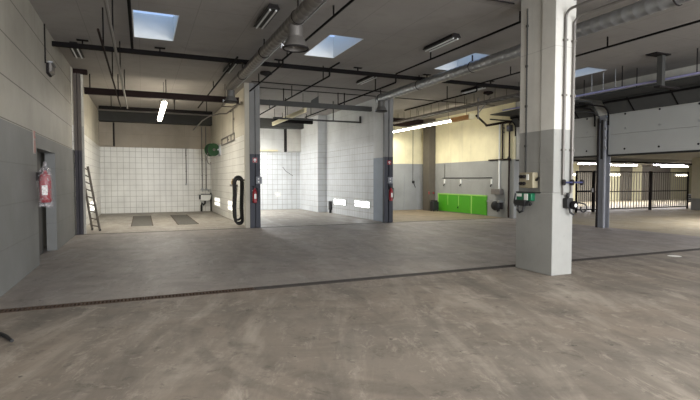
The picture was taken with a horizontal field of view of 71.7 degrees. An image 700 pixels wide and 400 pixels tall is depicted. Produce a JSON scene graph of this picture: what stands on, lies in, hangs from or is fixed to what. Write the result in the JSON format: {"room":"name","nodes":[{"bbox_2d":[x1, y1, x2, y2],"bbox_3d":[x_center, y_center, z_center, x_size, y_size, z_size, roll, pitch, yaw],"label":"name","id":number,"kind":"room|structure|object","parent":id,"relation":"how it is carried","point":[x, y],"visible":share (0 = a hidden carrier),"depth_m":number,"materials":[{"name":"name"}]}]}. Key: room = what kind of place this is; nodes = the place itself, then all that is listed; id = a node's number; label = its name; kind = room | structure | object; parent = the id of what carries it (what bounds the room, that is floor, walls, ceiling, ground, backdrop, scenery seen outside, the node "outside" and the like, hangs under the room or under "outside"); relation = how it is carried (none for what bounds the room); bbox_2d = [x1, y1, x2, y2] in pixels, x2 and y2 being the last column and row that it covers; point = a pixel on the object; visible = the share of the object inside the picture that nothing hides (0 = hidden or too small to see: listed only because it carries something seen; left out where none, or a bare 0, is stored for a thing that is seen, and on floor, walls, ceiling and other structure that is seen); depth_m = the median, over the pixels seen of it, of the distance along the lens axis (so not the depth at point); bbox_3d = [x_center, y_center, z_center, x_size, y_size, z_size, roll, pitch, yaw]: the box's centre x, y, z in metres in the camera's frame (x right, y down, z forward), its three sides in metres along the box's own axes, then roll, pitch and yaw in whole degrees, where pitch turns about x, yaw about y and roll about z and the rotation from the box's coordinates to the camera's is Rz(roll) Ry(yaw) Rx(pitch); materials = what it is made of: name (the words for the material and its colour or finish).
{"room":"vehicle repair garage","nodes":[
{"label":"vehicle repair garage","id":0,"kind":"room"},
{"bbox_2d":[41,152,46,246],"bbox_3d":[-7.137,-0.054,9.784,1.400,2.700,3.600,-1,3,-23],"label":"wall","id":1,"kind":"structure","parent":0,"point":[42,154],"depth_m":11.58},
{"bbox_2d":[0,0,100,296],"bbox_3d":[-5.040,-1.085,6.884,0.200,4.800,34.700,-1,3,-23],"label":"wall","id":2,"kind":"structure","parent":0,"point":[30,99],"depth_m":8.69,"materials":[{"name":"paint"}]},
{"bbox_2d":[33,130,35,153],"bbox_3d":[-5.752,-1.055,8.829,0.024,0.420,0.170,-1,3,-23],"label":"wall sign","id":3,"kind":"object","parent":2,"relation":"attached to","point":[34,136],"visible":1,"depth_m":8.80,"materials":[{"name":"grey"}]},
{"bbox_2d":[37,151,43,254],"bbox_3d":[-6.347,0.093,9.726,0.121,2.190,1.740,-1,3,-23],"label":"door","id":4,"kind":"structure","parent":2,"relation":"in","point":[40,205],"depth_m":10.34,"materials":[{"name":"grey metal"}]},
{"bbox_2d":[36,169,51,202],"bbox_3d":[-5.692,-0.279,9.042,0.279,0.870,0.352,-1,3,-23],"label":"extinguisher","id":5,"kind":"object","parent":2,"relation":"attached to","point":[44,178],"visible":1,"depth_m":8.96,"materials":[{"name":"red metal"}]},
{"bbox_2d":[46,61,55,76],"bbox_3d":[-6.349,-2.772,10.282,0.130,0.250,0.500,-1,3,-23],"label":"wall lamp","id":6,"kind":"object","parent":2,"relation":"attached to","point":[50,66],"visible":0.99,"depth_m":10.11,"materials":[{"name":"metal"}]},
{"bbox_2d":[71,67,74,149],"bbox_3d":[-7.938,-2.604,13.854,0.020,2.340,0.300,-1,3,-23],"label":"trim","id":7,"kind":"structure","parent":2,"relation":"attached to","point":[72,102],"depth_m":13.77,"materials":[{"name":"paint"}]},
{"bbox_2d":[100,122,299,213],"bbox_3d":[-7.423,-1.827,24.836,10.000,4.800,0.200,-1,3,-23],"label":"wall","id":8,"kind":"structure","parent":0,"point":[144,171],"depth_m":24.09,"materials":[{"name":"tile"}]},
{"bbox_2d":[99,122,112,145],"bbox_3d":[-11.458,-3.092,22.750,0.580,1.100,0.350,-1,3,-23],"label":"trim","id":9,"kind":"structure","parent":8,"relation":"attached to","point":[105,128],"depth_m":22.59,"materials":[{"name":"paint"}]},
{"bbox_2d":[98,110,211,125],"bbox_3d":[-9.361,-3.950,23.534,5.080,0.450,0.500,-1,3,-23],"label":"trim","id":10,"kind":"structure","parent":8,"relation":"attached to","point":[103,116],"depth_m":23.20,"materials":[{"name":"grey paint"}]},
{"bbox_2d":[260,118,303,128],"bbox_3d":[-4.676,-4.026,25.381,4.450,0.450,0.800,-1,3,-23],"label":"trim","id":11,"kind":"structure","parent":8,"relation":"attached to","point":[266,123],"depth_m":25.37,"materials":[{"name":"grey paint"}]},
{"bbox_2d":[284,129,286,151],"bbox_3d":[-3.493,-3.219,26.184,0.070,1.230,0.320,-1,3,-23],"label":"trim","id":12,"kind":"structure","parent":8,"relation":"attached to","point":[285,130],"depth_m":26.06,"materials":[{"name":"metal"}]},
{"bbox_2d":[287,129,300,151],"bbox_3d":[-3.097,-3.241,26.364,0.800,1.200,0.300,-1,3,-23],"label":"trim","id":13,"kind":"structure","parent":8,"relation":"attached to","point":[293,135],"depth_m":26.23,"materials":[{"name":"paint"}]},
{"bbox_2d":[211,87,244,225],"bbox_3d":[-5.134,-1.650,20.561,0.270,4.800,9.470,-1,3,-23],"label":"wall","id":14,"kind":"structure","parent":0,"point":[230,164],"depth_m":20.07,"materials":[{"name":"paint"}]},
{"bbox_2d":[204,143,220,163],"bbox_3d":[-6.204,-2.069,21.867,0.691,0.969,0.472,-1,3,-29],"label":"hose reel","id":15,"kind":"object","parent":14,"relation":"attached to","point":[213,149],"visible":1,"depth_m":21.75,"materials":[{"name":"green plastic"}]},
{"bbox_2d":[193,101,241,129],"bbox_3d":[-5.856,-3.450,20.478,0.633,0.256,8.532,-1,3,-32],"label":"supply pipe","id":16,"kind":"object","parent":14,"relation":"attached to","point":[241,101],"visible":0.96,"depth_m":19.77,"materials":[{"name":"metal"}]},
{"bbox_2d":[221,110,234,145],"bbox_3d":[-5.007,-2.915,19.784,0.068,1.208,3.105,-1,3,-23],"label":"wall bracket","id":17,"kind":"object","parent":14,"relation":"attached to","point":[233,133],"visible":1,"depth_m":18.90,"materials":[{"name":"metal"}]},
{"bbox_2d":[232,175,244,224],"bbox_3d":[-3.871,0.009,16.812,0.419,1.726,0.294,-1,3,-23],"label":"hose","id":18,"kind":"object","parent":14,"relation":"hanging from","point":[239,178],"visible":1,"depth_m":16.74,"materials":[{"name":"black rubber"}]},
{"bbox_2d":[244,82,249,227],"bbox_3d":[-3.422,-1.465,16.071,0.150,4.800,0.120,-1,3,-23],"label":"trim","id":19,"kind":"structure","parent":14,"relation":"attached to","point":[246,85],"depth_m":16.02,"materials":[{"name":"beige paint"}]},
{"bbox_2d":[299,115,326,211],"bbox_3d":[-1.942,-1.856,25.529,0.620,4.800,3.250,-1,3,-23],"label":"wall","id":20,"kind":"structure","parent":0,"point":[312,156],"depth_m":24.48,"materials":[{"name":"tile"}]},
{"bbox_2d":[0,199,699,399],"bbox_3d":[16.329,0.982,17.405,48.300,0.200,37.000,-1,3,-23],"label":"floor","id":21,"kind":"structure","parent":0,"point":[620,328],"depth_m":5.81,"materials":[{"name":"grey concrete"}]},
{"bbox_2d":[0,307,20,312],"bbox_3d":[-4.252,1.370,5.908,0.360,0.034,0.190,-1,3,-23],"label":"drain grate","id":22,"kind":"object","parent":21,"relation":"in","point":[9,309],"visible":0.77,"depth_m":5.95,"materials":[{"name":"metal"}]},
{"bbox_2d":[85,166,100,230],"bbox_3d":[-8.200,-0.112,15.253,0.762,2.164,0.318,2,3,38],"label":"ladder","id":23,"kind":"object","parent":21,"relation":"on","point":[87,169],"visible":0.8,"depth_m":15.15,"materials":[{"name":"metal"}]},
{"bbox_2d":[131,216,152,225],"bbox_3d":[-8.225,0.802,19.154,0.720,0.015,5.060,-1,3,-23],"label":"pit cover","id":24,"kind":"object","parent":21,"relation":"on","point":[137,220],"visible":1,"depth_m":18.54,"materials":[{"name":"metal"}]},
{"bbox_2d":[170,215,198,224],"bbox_3d":[-6.819,0.777,19.757,0.720,0.015,5.060,-1,3,-23],"label":"pit cover","id":25,"kind":"object","parent":21,"relation":"on","point":[179,219],"visible":1,"depth_m":19.44,"materials":[{"name":"metal"}]},
{"bbox_2d":[198,189,211,210],"bbox_3d":[-7.369,0.025,24.609,0.660,1.125,0.400,-1,3,-23],"label":"basin","id":26,"kind":"object","parent":21,"relation":"on","point":[202,197],"visible":1,"depth_m":24.53,"materials":[{"name":"ceramic"}]},
{"bbox_2d":[249,83,260,227],"bbox_3d":[-3.188,-1.468,16.160,0.350,4.800,0.140,-1,3,-23],"label":"steel post","id":27,"kind":"object","parent":21,"relation":"on","point":[254,95],"visible":0.92,"depth_m":16.09,"materials":[{"name":"metal"}]},
{"bbox_2d":[252,186,258,202],"bbox_3d":[-3.143,-0.189,16.062,0.223,0.571,0.172,-1,3,-23],"label":"fire extinguisher","id":28,"kind":"object","parent":27,"relation":"attached to","point":[254,192],"visible":1,"depth_m":16.01,"materials":[{"name":"red metal"}]},
{"bbox_2d":[76,218,495,234],"bbox_3d":[-0.770,0.987,17.246,16.750,0.204,0.100,-1,3,-23],"label":"trim","id":29,"kind":"structure","parent":21,"relation":"on","point":[488,218],"depth_m":16.31,"materials":[{"name":"metal"}]},
{"bbox_2d":[73,68,87,234],"bbox_3d":[-7.851,-1.386,14.159,0.380,4.800,0.220,-1,3,-23],"label":"steel post","id":30,"kind":"object","parent":29,"relation":"on","point":[76,72],"visible":0.9,"depth_m":14.07,"materials":[{"name":"grey metal"}]},
{"bbox_2d":[80,74,86,233],"bbox_3d":[-7.846,-1.389,14.249,0.060,4.800,0.060,-1,3,-23],"label":"trim","id":31,"kind":"structure","parent":30,"relation":"attached to","point":[81,75],"depth_m":14.22,"materials":[{"name":"paint"}]},
{"bbox_2d":[383,98,392,222],"bbox_3d":[1.420,-1.550,18.137,0.360,4.800,0.140,-1,3,-23],"label":"steel post","id":32,"kind":"object","parent":29,"relation":"on","point":[387,116],"visible":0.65,"depth_m":18.07,"materials":[{"name":"metal"}]},
{"bbox_2d":[388,186,393,200],"bbox_3d":[1.543,-0.252,18.074,0.223,0.571,0.172,-1,3,-23],"label":"fire extinguisher","id":33,"kind":"object","parent":32,"relation":"attached to","point":[390,192],"visible":1,"depth_m":18.02,"materials":[{"name":"metal"}]},
{"bbox_2d":[423,118,435,210],"bbox_3d":[4.182,-1.857,25.574,0.390,4.800,0.600,-1,3,-23],"label":"pillar","id":34,"kind":"structure","parent":21,"relation":"on","point":[429,132],"depth_m":25.34,"materials":[{"name":"brown paint"}]},
{"bbox_2d":[430,200,438,210],"bbox_3d":[4.332,0.294,24.857,0.350,0.560,0.300,-1,3,-23],"label":"machine","id":35,"kind":"object","parent":21,"relation":"on","point":[434,204],"visible":0.95,"depth_m":24.74,"materials":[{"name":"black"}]},
{"bbox_2d":[516,0,575,275],"bbox_3d":[3.390,-1.149,8.441,0.467,4.800,0.850,-1,3,-23],"label":"pillar","id":36,"kind":"structure","parent":21,"relation":"on","point":[544,228],"depth_m":8.16,"materials":[{"name":"paint"}]},
{"bbox_2d":[513,193,534,212],"bbox_3d":[3.052,0.058,8.530,0.147,0.359,0.494,-1,3,-23],"label":"socket","id":37,"kind":"object","parent":36,"relation":"attached to","point":[523,199],"visible":1,"depth_m":8.49,"materials":[{"name":"green plastic"}]},
{"bbox_2d":[524,9,528,172],"bbox_3d":[3.120,-1.915,8.546,0.045,2.880,0.045,-1,3,-23],"label":"conduit","id":38,"kind":"object","parent":36,"relation":"attached to","point":[527,25],"visible":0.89,"depth_m":8.53,"materials":[{"name":"grey metal"}]},
{"bbox_2d":[519,172,538,187],"bbox_3d":[3.108,-0.342,8.394,0.160,0.270,0.394,-1,3,-23],"label":"box","id":39,"kind":"object","parent":36,"relation":"attached to","point":[529,179],"visible":1,"depth_m":8.34,"materials":[{"name":"metal"}]},
{"bbox_2d":[563,193,586,215],"bbox_3d":[3.797,0.073,8.112,0.452,0.375,0.167,-1,3,-23],"label":"coupling","id":40,"kind":"object","parent":36,"relation":"attached to","point":[568,202],"visible":1,"depth_m":8.04,"materials":[{"name":"black rubber"}]},
{"bbox_2d":[561,0,593,179],"bbox_3d":[4.620,-1.618,5.475,0.070,2.821,5.530,-1,3,-23],"label":"pipe","id":41,"kind":"object","parent":36,"relation":"attached to","point":[565,39],"visible":1,"depth_m":7.96,"materials":[{"name":"metal"}]},
{"bbox_2d":[562,179,583,194],"bbox_3d":[3.735,-0.213,8.115,0.476,0.264,0.066,-1,3,-23],"label":"valve manifold","id":42,"kind":"object","parent":41,"relation":"attached to","point":[564,181],"visible":1,"depth_m":8.08,"materials":[{"name":"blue metal"}]},
{"bbox_2d":[569,0,624,179],"bbox_3d":[4.795,-1.556,5.553,0.070,2.751,5.530,-1,3,-23],"label":"pipe","id":43,"kind":"object","parent":36,"relation":"attached to","point":[574,40],"visible":0.98,"depth_m":8.03,"materials":[{"name":"metal"}]},
{"bbox_2d":[595,116,610,227],"bbox_3d":[8.511,-0.931,16.232,0.290,3.720,0.360,-1,3,-23],"label":"steel post","id":44,"kind":"object","parent":21,"relation":"on","point":[603,161],"visible":0.98,"depth_m":16.22,"materials":[{"name":"grey metal"}]},
{"bbox_2d":[594,171,650,211],"bbox_3d":[14.090,-0.467,24.988,4.180,2.070,0.070,-1,3,-23],"label":"fence","id":45,"kind":"object","parent":21,"relation":"on","point":[649,172],"visible":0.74,"depth_m":25.19,"materials":[{"name":"metal"}]},
{"bbox_2d":[575,171,593,212],"bbox_3d":[11.605,-0.412,23.907,1.190,2.050,0.110,-1,3,-23],"label":"gate","id":46,"kind":"object","parent":45,"relation":"attached to","point":[577,172],"visible":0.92,"depth_m":23.93,"materials":[{"name":"black metal"}]},
{"bbox_2d":[650,171,688,209],"bbox_3d":[17.467,-0.527,26.437,3.110,2.070,0.070,-1,3,-23],"label":"fence","id":47,"kind":"object","parent":21,"relation":"on","point":[686,175],"visible":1,"depth_m":26.43,"materials":[{"name":"metal"}]},
{"bbox_2d":[691,158,699,209],"bbox_3d":[19.271,-0.862,25.946,1.900,2.780,0.700,-1,3,-23],"label":"pillar","id":48,"kind":"structure","parent":21,"relation":"on","point":[695,186],"depth_m":25.69,"materials":[{"name":"paint"}]},
{"bbox_2d":[326,98,382,221],"bbox_3d":[0.168,-1.676,21.177,0.180,4.800,6.420,-1,3,-23],"label":"wall","id":49,"kind":"structure","parent":0,"point":[349,146],"depth_m":20.75,"materials":[{"name":"paint"}]},
{"bbox_2d":[334,198,345,205],"bbox_3d":[-0.476,0.096,22.510,0.030,0.310,1.500,-1,3,-23],"label":"recessed light","id":50,"kind":"object","parent":49,"relation":"in","point":[342,202],"visible":1,"depth_m":22.43,"materials":[{"name":"white plastic"}]},
{"bbox_2d":[354,200,369,208],"bbox_3d":[0.501,0.175,20.237,0.030,0.320,1.550,-1,3,-23],"label":"recessed light","id":51,"kind":"object","parent":49,"relation":"in","point":[357,203],"visible":1,"depth_m":20.19,"materials":[{"name":"white plastic"}]},
{"bbox_2d":[29,0,699,119],"bbox_3d":[2.189,-3.747,10.153,16.750,0.250,35.200,-1,3,-23],"label":"ceiling","id":52,"kind":"structure","parent":0,"point":[394,34],"depth_m":11.44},
{"bbox_2d":[69,41,84,58],"bbox_3d":[-6.640,-3.625,11.750,0.240,0.127,1.190,-1,3,-23],"label":"ceiling light","id":53,"kind":"object","parent":52,"relation":"attached to","point":[76,53],"visible":0.66,"depth_m":11.82,"materials":[{"name":"metal"}]},
{"bbox_2d":[97,7,120,107],"bbox_3d":[-5.936,-3.323,12.125,0.040,0.760,9.200,-1,3,-23],"label":"ceiling pipe","id":54,"kind":"object","parent":52,"relation":"hanging from","point":[98,30],"visible":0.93,"depth_m":9.63,"materials":[{"name":"metal"}]},
{"bbox_2d":[103,0,127,108],"bbox_3d":[-4.391,-3.188,9.037,0.052,0.776,16.300,-1,3,-23],"label":"ceiling pipe","id":55,"kind":"object","parent":52,"relation":"hanging from","point":[111,24],"visible":1,"depth_m":8.75,"materials":[{"name":"metal"}]},
{"bbox_2d":[127,0,133,48],"bbox_3d":[-3.631,-3.475,7.914,0.060,0.110,7.660,-1,3,-23],"label":"ceiling pipe","id":56,"kind":"object","parent":52,"relation":"hanging from","point":[128,1],"visible":1,"depth_m":9.51,"materials":[{"name":"black metal"}]},
{"bbox_2d":[132,10,178,40],"bbox_3d":[-4.084,-3.956,10.117,0.960,0.670,2.020,-1,3,-23],"label":"window","id":57,"kind":"structure","parent":52,"relation":"attached to","point":[150,26],"depth_m":10.97,"materials":[{"name":"clear glass"}]},
{"bbox_2d":[98,100,212,114],"bbox_3d":[-7.340,-3.666,18.479,4.040,0.600,0.100,-1,3,-23],"label":"rail","id":58,"kind":"object","parent":52,"relation":"hanging from","point":[111,107],"visible":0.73,"depth_m":18.39,"materials":[{"name":"black metal"}]},
{"bbox_2d":[84,74,238,106],"bbox_3d":[-6.048,-3.549,15.877,4.618,0.620,1.034,-1,3,-23],"label":"rail","id":59,"kind":"object","parent":52,"relation":"hanging from","point":[87,90],"visible":0.94,"depth_m":15.33,"materials":[{"name":"black metal"}]},
{"bbox_2d":[157,82,166,121],"bbox_3d":[-6.889,-3.525,17.687,0.168,0.812,4.620,-1,3,-23],"label":"ceiling light","id":60,"kind":"object","parent":52,"relation":"hanging from","point":[162,108],"visible":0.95,"depth_m":16.73,"materials":[{"name":"white plastic"}]},
{"bbox_2d":[198,56,237,107],"bbox_3d":[-4.507,-3.737,15.881,0.048,0.244,9.000,-1,3,-23],"label":"ceiling pipe","id":61,"kind":"object","parent":52,"relation":"hanging from","point":[236,58],"visible":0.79,"depth_m":13.98,"materials":[{"name":"black metal"}]},
{"bbox_2d":[253,3,279,28],"bbox_3d":[-1.624,-3.525,9.346,0.240,0.127,1.190,-1,3,-23],"label":"ceiling light","id":62,"kind":"object","parent":52,"relation":"attached to","point":[271,10],"visible":1,"depth_m":9.16,"materials":[{"name":"metal"}]},
{"bbox_2d":[226,0,327,89],"bbox_3d":[-0.108,-3.263,6.730,0.286,0.436,18.690,-1,3,-23],"label":"duct","id":63,"kind":"object","parent":52,"relation":"hanging from","point":[306,9],"visible":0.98,"depth_m":9.83,"materials":[{"name":"metal"}]},
{"bbox_2d":[223,90,237,103],"bbox_3d":[-3.727,-3.238,15.147,0.439,0.380,0.438,1,3,22],"label":"exhaust nozzle","id":64,"kind":"object","parent":63,"relation":"hanging from","point":[230,98],"visible":1,"depth_m":15.04,"materials":[{"name":"metal"}]},
{"bbox_2d":[281,23,308,52],"bbox_3d":[-0.994,-2.967,8.839,0.488,0.440,0.487,1,3,29],"label":"exhaust nozzle","id":65,"kind":"object","parent":63,"relation":"hanging from","point":[295,42],"visible":0.98,"depth_m":8.72,"materials":[{"name":"metal"}]},
{"bbox_2d":[52,39,519,89],"bbox_3d":[0.544,-3.678,13.926,15.700,0.200,0.100,-1,3,-23],"label":"rail","id":66,"kind":"object","parent":52,"relation":"hanging from","point":[160,53],"visible":0.74,"depth_m":12.68,"materials":[{"name":"black metal"}]},
{"bbox_2d":[272,108,306,125],"bbox_3d":[-2.561,-3.644,19.771,0.099,0.747,4.800,-1,3,-23],"label":"hanging light","id":67,"kind":"object","parent":52,"relation":"hanging from","point":[299,112],"visible":0.91,"depth_m":19.22,"materials":[{"name":"metal"}]},
{"bbox_2d":[275,113,312,123],"bbox_3d":[-2.715,-3.930,23.287,1.900,0.470,0.200,-1,3,-23],"label":"rail","id":68,"kind":"object","parent":52,"relation":"hanging from","point":[286,121],"visible":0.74,"depth_m":23.32,"materials":[{"name":"black metal"}]},
{"bbox_2d":[260,62,339,114],"bbox_3d":[-2.311,-3.712,17.207,0.048,0.402,10.300,-1,3,-23],"label":"ceiling pipe","id":69,"kind":"object","parent":52,"relation":"hanging from","point":[334,65],"visible":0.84,"depth_m":14.76,"materials":[{"name":"black metal"}]},
{"bbox_2d":[249,0,353,90],"bbox_3d":[-0.320,-3.410,8.925,0.048,0.322,14.900,-1,3,-23],"label":"ceiling pipe","id":70,"kind":"object","parent":52,"relation":"hanging from","point":[350,1],"visible":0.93,"depth_m":9.80,"materials":[{"name":"black metal"}]},
{"bbox_2d":[260,88,371,111],"bbox_3d":[-1.151,-3.618,17.437,4.250,0.610,0.120,-1,3,-23],"label":"rail","id":71,"kind":"object","parent":52,"relation":"hanging from","point":[262,101],"visible":0.88,"depth_m":17.33,"materials":[{"name":"grey metal"}]},
{"bbox_2d":[273,98,360,122],"bbox_3d":[-1.262,-3.591,19.460,3.740,0.830,0.060,-1,3,-23],"label":"rail","id":72,"kind":"object","parent":52,"relation":"hanging from","point":[333,120],"visible":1,"depth_m":19.45,"materials":[{"name":"metal"}]},
{"bbox_2d":[251,81,383,91],"bbox_3d":[-0.885,-3.875,16.615,5.000,0.028,0.028,-1,3,-23],"label":"conduit","id":73,"kind":"object","parent":52,"relation":"attached to","point":[251,81],"visible":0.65,"depth_m":16.50,"materials":[{"name":"metal"}]},
{"bbox_2d":[304,35,362,57],"bbox_3d":[-0.436,-4.021,11.682,0.940,0.670,2.020,-1,3,-23],"label":"window","id":74,"kind":"structure","parent":52,"relation":"attached to","point":[330,47],"depth_m":12.52,"materials":[{"name":"clear glass"}]},
{"bbox_2d":[356,76,376,84],"bbox_3d":[0.530,-3.763,15.098,0.240,0.127,1.190,-1,3,-23],"label":"ceiling light","id":75,"kind":"object","parent":52,"relation":"attached to","point":[366,79],"visible":0.84,"depth_m":15.07,"materials":[{"name":"metal"}]},
{"bbox_2d":[260,87,494,105],"bbox_3d":[1.405,-3.959,18.630,10.400,0.028,0.028,-1,3,-23],"label":"conduit","id":76,"kind":"object","parent":52,"relation":"attached to","point":[260,87],"visible":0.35,"depth_m":18.01,"materials":[{"name":"metal"}]},
{"bbox_2d":[305,11,520,117],"bbox_3d":[1.474,-3.520,13.287,0.048,0.462,17.500,-1,3,-23],"label":"ceiling pipe","id":77,"kind":"object","parent":52,"relation":"hanging from","point":[519,21],"visible":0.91,"depth_m":11.89,"materials":[{"name":"black metal"}]},
{"bbox_2d":[393,104,450,132],"bbox_3d":[3.185,-3.737,22.481,0.080,0.786,5.350,-1,3,-23],"label":"ceiling light","id":78,"kind":"object","parent":52,"relation":"hanging from","point":[448,119],"visible":0.82,"depth_m":22.11,"materials":[{"name":"white plastic"}]},
{"bbox_2d":[423,33,460,51],"bbox_3d":[2.090,-3.598,11.113,0.240,0.127,1.190,-1,3,-23],"label":"ceiling light","id":79,"kind":"object","parent":52,"relation":"attached to","point":[452,37],"visible":1,"depth_m":10.96,"materials":[{"name":"metal"}]},
{"bbox_2d":[393,89,519,123],"bbox_3d":[4.018,-3.804,19.650,0.300,0.420,9.800,-1,3,-23],"label":"cable tray","id":80,"kind":"object","parent":52,"relation":"hanging from","point":[510,96],"visible":0.81,"depth_m":18.77,"materials":[{"name":"metal"}]},
{"bbox_2d":[434,53,487,69],"bbox_3d":[3.161,-4.085,13.226,0.950,0.670,2.020,-1,3,-23],"label":"window","id":81,"kind":"structure","parent":52,"relation":"attached to","point":[467,59],"depth_m":14.00,"materials":[{"name":"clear glass"}]},
{"bbox_2d":[451,102,473,121],"bbox_3d":[4.501,-3.595,19.420,0.240,0.820,1.260,-1,3,-23],"label":"light cover","id":82,"kind":"object","parent":52,"relation":"hanging from","point":[469,116],"visible":0.88,"depth_m":19.22,"materials":[{"name":"brown wood"}]},
{"bbox_2d":[461,86,486,93],"bbox_3d":[4.277,-3.832,16.760,0.240,0.127,1.190,-1,3,-23],"label":"ceiling light","id":83,"kind":"object","parent":52,"relation":"attached to","point":[471,89],"visible":0.88,"depth_m":16.75,"materials":[{"name":"metal"}]},
{"bbox_2d":[375,0,693,102],"bbox_3d":[3.816,-3.426,10.852,0.299,0.450,14.175,-1,3,-23],"label":"duct","id":84,"kind":"object","parent":52,"relation":"hanging from","point":[637,10],"visible":0.86,"depth_m":10.70,"materials":[{"name":"metal"}]},
{"bbox_2d":[375,101,386,111],"bbox_3d":[1.108,-3.317,17.167,0.439,0.370,0.438,1,3,22],"label":"exhaust nozzle","id":85,"kind":"object","parent":84,"relation":"hanging from","point":[381,104],"visible":1,"depth_m":17.05,"materials":[{"name":"metal"}]},
{"bbox_2d":[404,20,699,110],"bbox_3d":[4.815,-3.510,13.034,0.048,0.462,13.400,-1,3,-23],"label":"ceiling pipe","id":86,"kind":"object","parent":52,"relation":"hanging from","point":[697,21],"visible":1,"depth_m":11.04,"materials":[{"name":"black metal"}]},
{"bbox_2d":[575,67,605,77],"bbox_3d":[6.749,-4.148,14.765,0.940,0.670,2.020,-1,3,-23],"label":"window","id":87,"kind":"structure","parent":52,"relation":"attached to","point":[585,71],"depth_m":14.73,"materials":[{"name":"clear glass"}]},
{"bbox_2d":[502,48,699,110],"bbox_3d":[7.297,-3.484,14.429,0.059,0.630,8.000,-1,3,-23],"label":"ceiling pipe","id":88,"kind":"object","parent":52,"relation":"hanging from","point":[696,72],"visible":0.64,"depth_m":13.25,"materials":[{"name":"metal"}]},
{"bbox_2d":[645,52,680,89],"bbox_3d":[8.077,-3.296,12.430,1.050,0.840,0.300,-1,3,-23],"label":"support","id":89,"kind":"object","parent":52,"relation":"hanging from","point":[661,57],"visible":1,"depth_m":12.33,"materials":[{"name":"grey paint"}]},
{"bbox_2d":[393,126,422,209],"bbox_3d":[1.528,-1.846,25.306,5.580,4.800,0.200,-1,3,-23],"label":"wall","id":90,"kind":"structure","parent":0,"point":[407,144],"depth_m":25.89,"materials":[{"name":"yellow paint"}]},
{"bbox_2d":[393,118,422,127],"bbox_3d":[1.623,-4.043,24.929,5.530,0.380,0.400,-1,3,-23],"label":"trim","id":91,"kind":"structure","parent":90,"relation":"attached to","point":[413,122],"depth_m":25.35,"materials":[{"name":"brown paint"}]},
{"bbox_2d":[435,102,518,218],"bbox_3d":[5.574,-1.760,23.209,0.300,4.800,6.850,-1,3,-23],"label":"wall","id":92,"kind":"structure","parent":0,"point":[463,149],"depth_m":22.17,"materials":[{"name":"yellow paint"}]},
{"bbox_2d":[438,193,486,214],"bbox_3d":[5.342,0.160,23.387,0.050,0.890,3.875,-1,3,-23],"label":"cabinet","id":93,"kind":"object","parent":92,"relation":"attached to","point":[462,203],"visible":0.93,"depth_m":23.15,"materials":[{"name":"metal"}]},
{"bbox_2d":[475,115,511,126],"bbox_3d":[6.060,-3.297,20.036,1.269,0.194,2.797,1,3,23],"label":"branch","id":94,"kind":"object","parent":92,"relation":"attached to","point":[480,119],"visible":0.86,"depth_m":20.60,"materials":[{"name":"brown paint"}]},
{"bbox_2d":[487,124,503,211],"bbox_3d":[6.230,-1.380,20.865,0.375,3.766,0.800,-1,3,-23],"label":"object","id":95,"kind":"object","parent":92,"relation":"attached to","point":[497,205],"visible":1,"depth_m":20.73,"materials":[{"name":"metal"}]},
{"bbox_2d":[508,122,510,217],"bbox_3d":[6.658,-1.246,20.215,0.106,3.980,0.100,-1,3,-23],"label":"pipe","id":96,"kind":"object","parent":92,"relation":"attached to","point":[509,122],"visible":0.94,"depth_m":20.19,"materials":[{"name":"metal"}]},
{"bbox_2d":[516,64,699,127],"bbox_3d":[8.685,-3.337,15.957,0.250,1.050,8.900,-1,3,-23],"label":"wall","id":97,"kind":"structure","parent":0,"point":[601,111],"depth_m":15.38,"materials":[{"name":"paint"}]},
{"bbox_2d":[490,100,598,160],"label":"door","id":98,"kind":"structure","parent":97,"relation":"in","point":[585,147],"depth_m":16.91,"materials":[{"name":"paint"}]},
{"bbox_2d":[579,75,699,155],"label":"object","id":99,"kind":"structure","parent":97,"relation":"in","point":[665,139],"depth_m":14.43,"materials":[{"name":"paint"}]},
{"bbox_2d":[573,164,691,201],"bbox_3d":[23.654,-1.442,38.534,18.100,2.900,0.200,-1,3,-23],"label":"wall","id":100,"kind":"structure","parent":0,"point":[645,168],"depth_m":37.84,"materials":[{"name":"beige paint"}]},
{"bbox_2d":[573,152,699,165],"bbox_3d":[22.802,-2.234,23.431,31.550,0.170,27.200,-1,3,-23],"label":"ceiling","id":101,"kind":"structure","parent":0,"point":[670,156],"depth_m":24.32,"materials":[{"name":"paint"}]},
{"bbox_2d":[610,163,637,165],"bbox_3d":[19.082,-2.486,33.803,2.600,0.176,0.240,-1,3,-23],"label":"light","id":102,"kind":"object","parent":101,"relation":"attached to","point":[612,164],"visible":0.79,"depth_m":33.69,"materials":[{"name":"white plastic"}]},
{"bbox_2d":[573,158,691,162],"bbox_3d":[20.667,-2.303,29.101,31.000,0.160,0.300,-1,3,-23],"label":"ceiling beam","id":103,"kind":"structure","parent":101,"relation":"attached to","point":[612,159],"depth_m":27.17,"materials":[{"name":"metal"}]},
{"bbox_2d":[573,160,691,164],"bbox_3d":[20.628,-2.157,29.198,31.197,0.100,0.100,-1,3,-30],"label":"pipe","id":104,"kind":"object","parent":103,"relation":"hanging from","point":[573,160],"visible":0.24,"depth_m":26.36,"materials":[{"name":"metal"}]},
{"bbox_3d":[2.686,1.374,8.890,16.500,0.120,0.200,-1,3,-23],"label":"trim","id":105,"kind":"structure","parent":0,"visible":0},
{"bbox_2d":[18,297,143,311],"bbox_3d":[-3.429,1.356,6.261,1.410,0.034,0.190,-1,3,-23],"label":"drain grate","id":106,"kind":"object","parent":105,"relation":"on","point":[135,298],"visible":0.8,"depth_m":6.26,"materials":[{"name":"grey metal"}]},
{"bbox_2d":[145,287,255,299],"bbox_3d":[-2.088,1.332,6.837,1.490,0.034,0.190,-1,3,-23],"label":"drain grate","id":107,"kind":"object","parent":105,"relation":"on","point":[249,288],"visible":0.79,"depth_m":6.82,"materials":[{"name":"grey metal"}]},
{"bbox_2d":[254,248,699,289],"bbox_3d":[4.436,1.217,9.636,12.690,0.033,0.190,-1,3,-23],"label":"drain","id":108,"kind":"object","parent":105,"relation":"on","point":[695,249],"visible":0.56,"depth_m":8.28,"materials":[{"name":"metal"}]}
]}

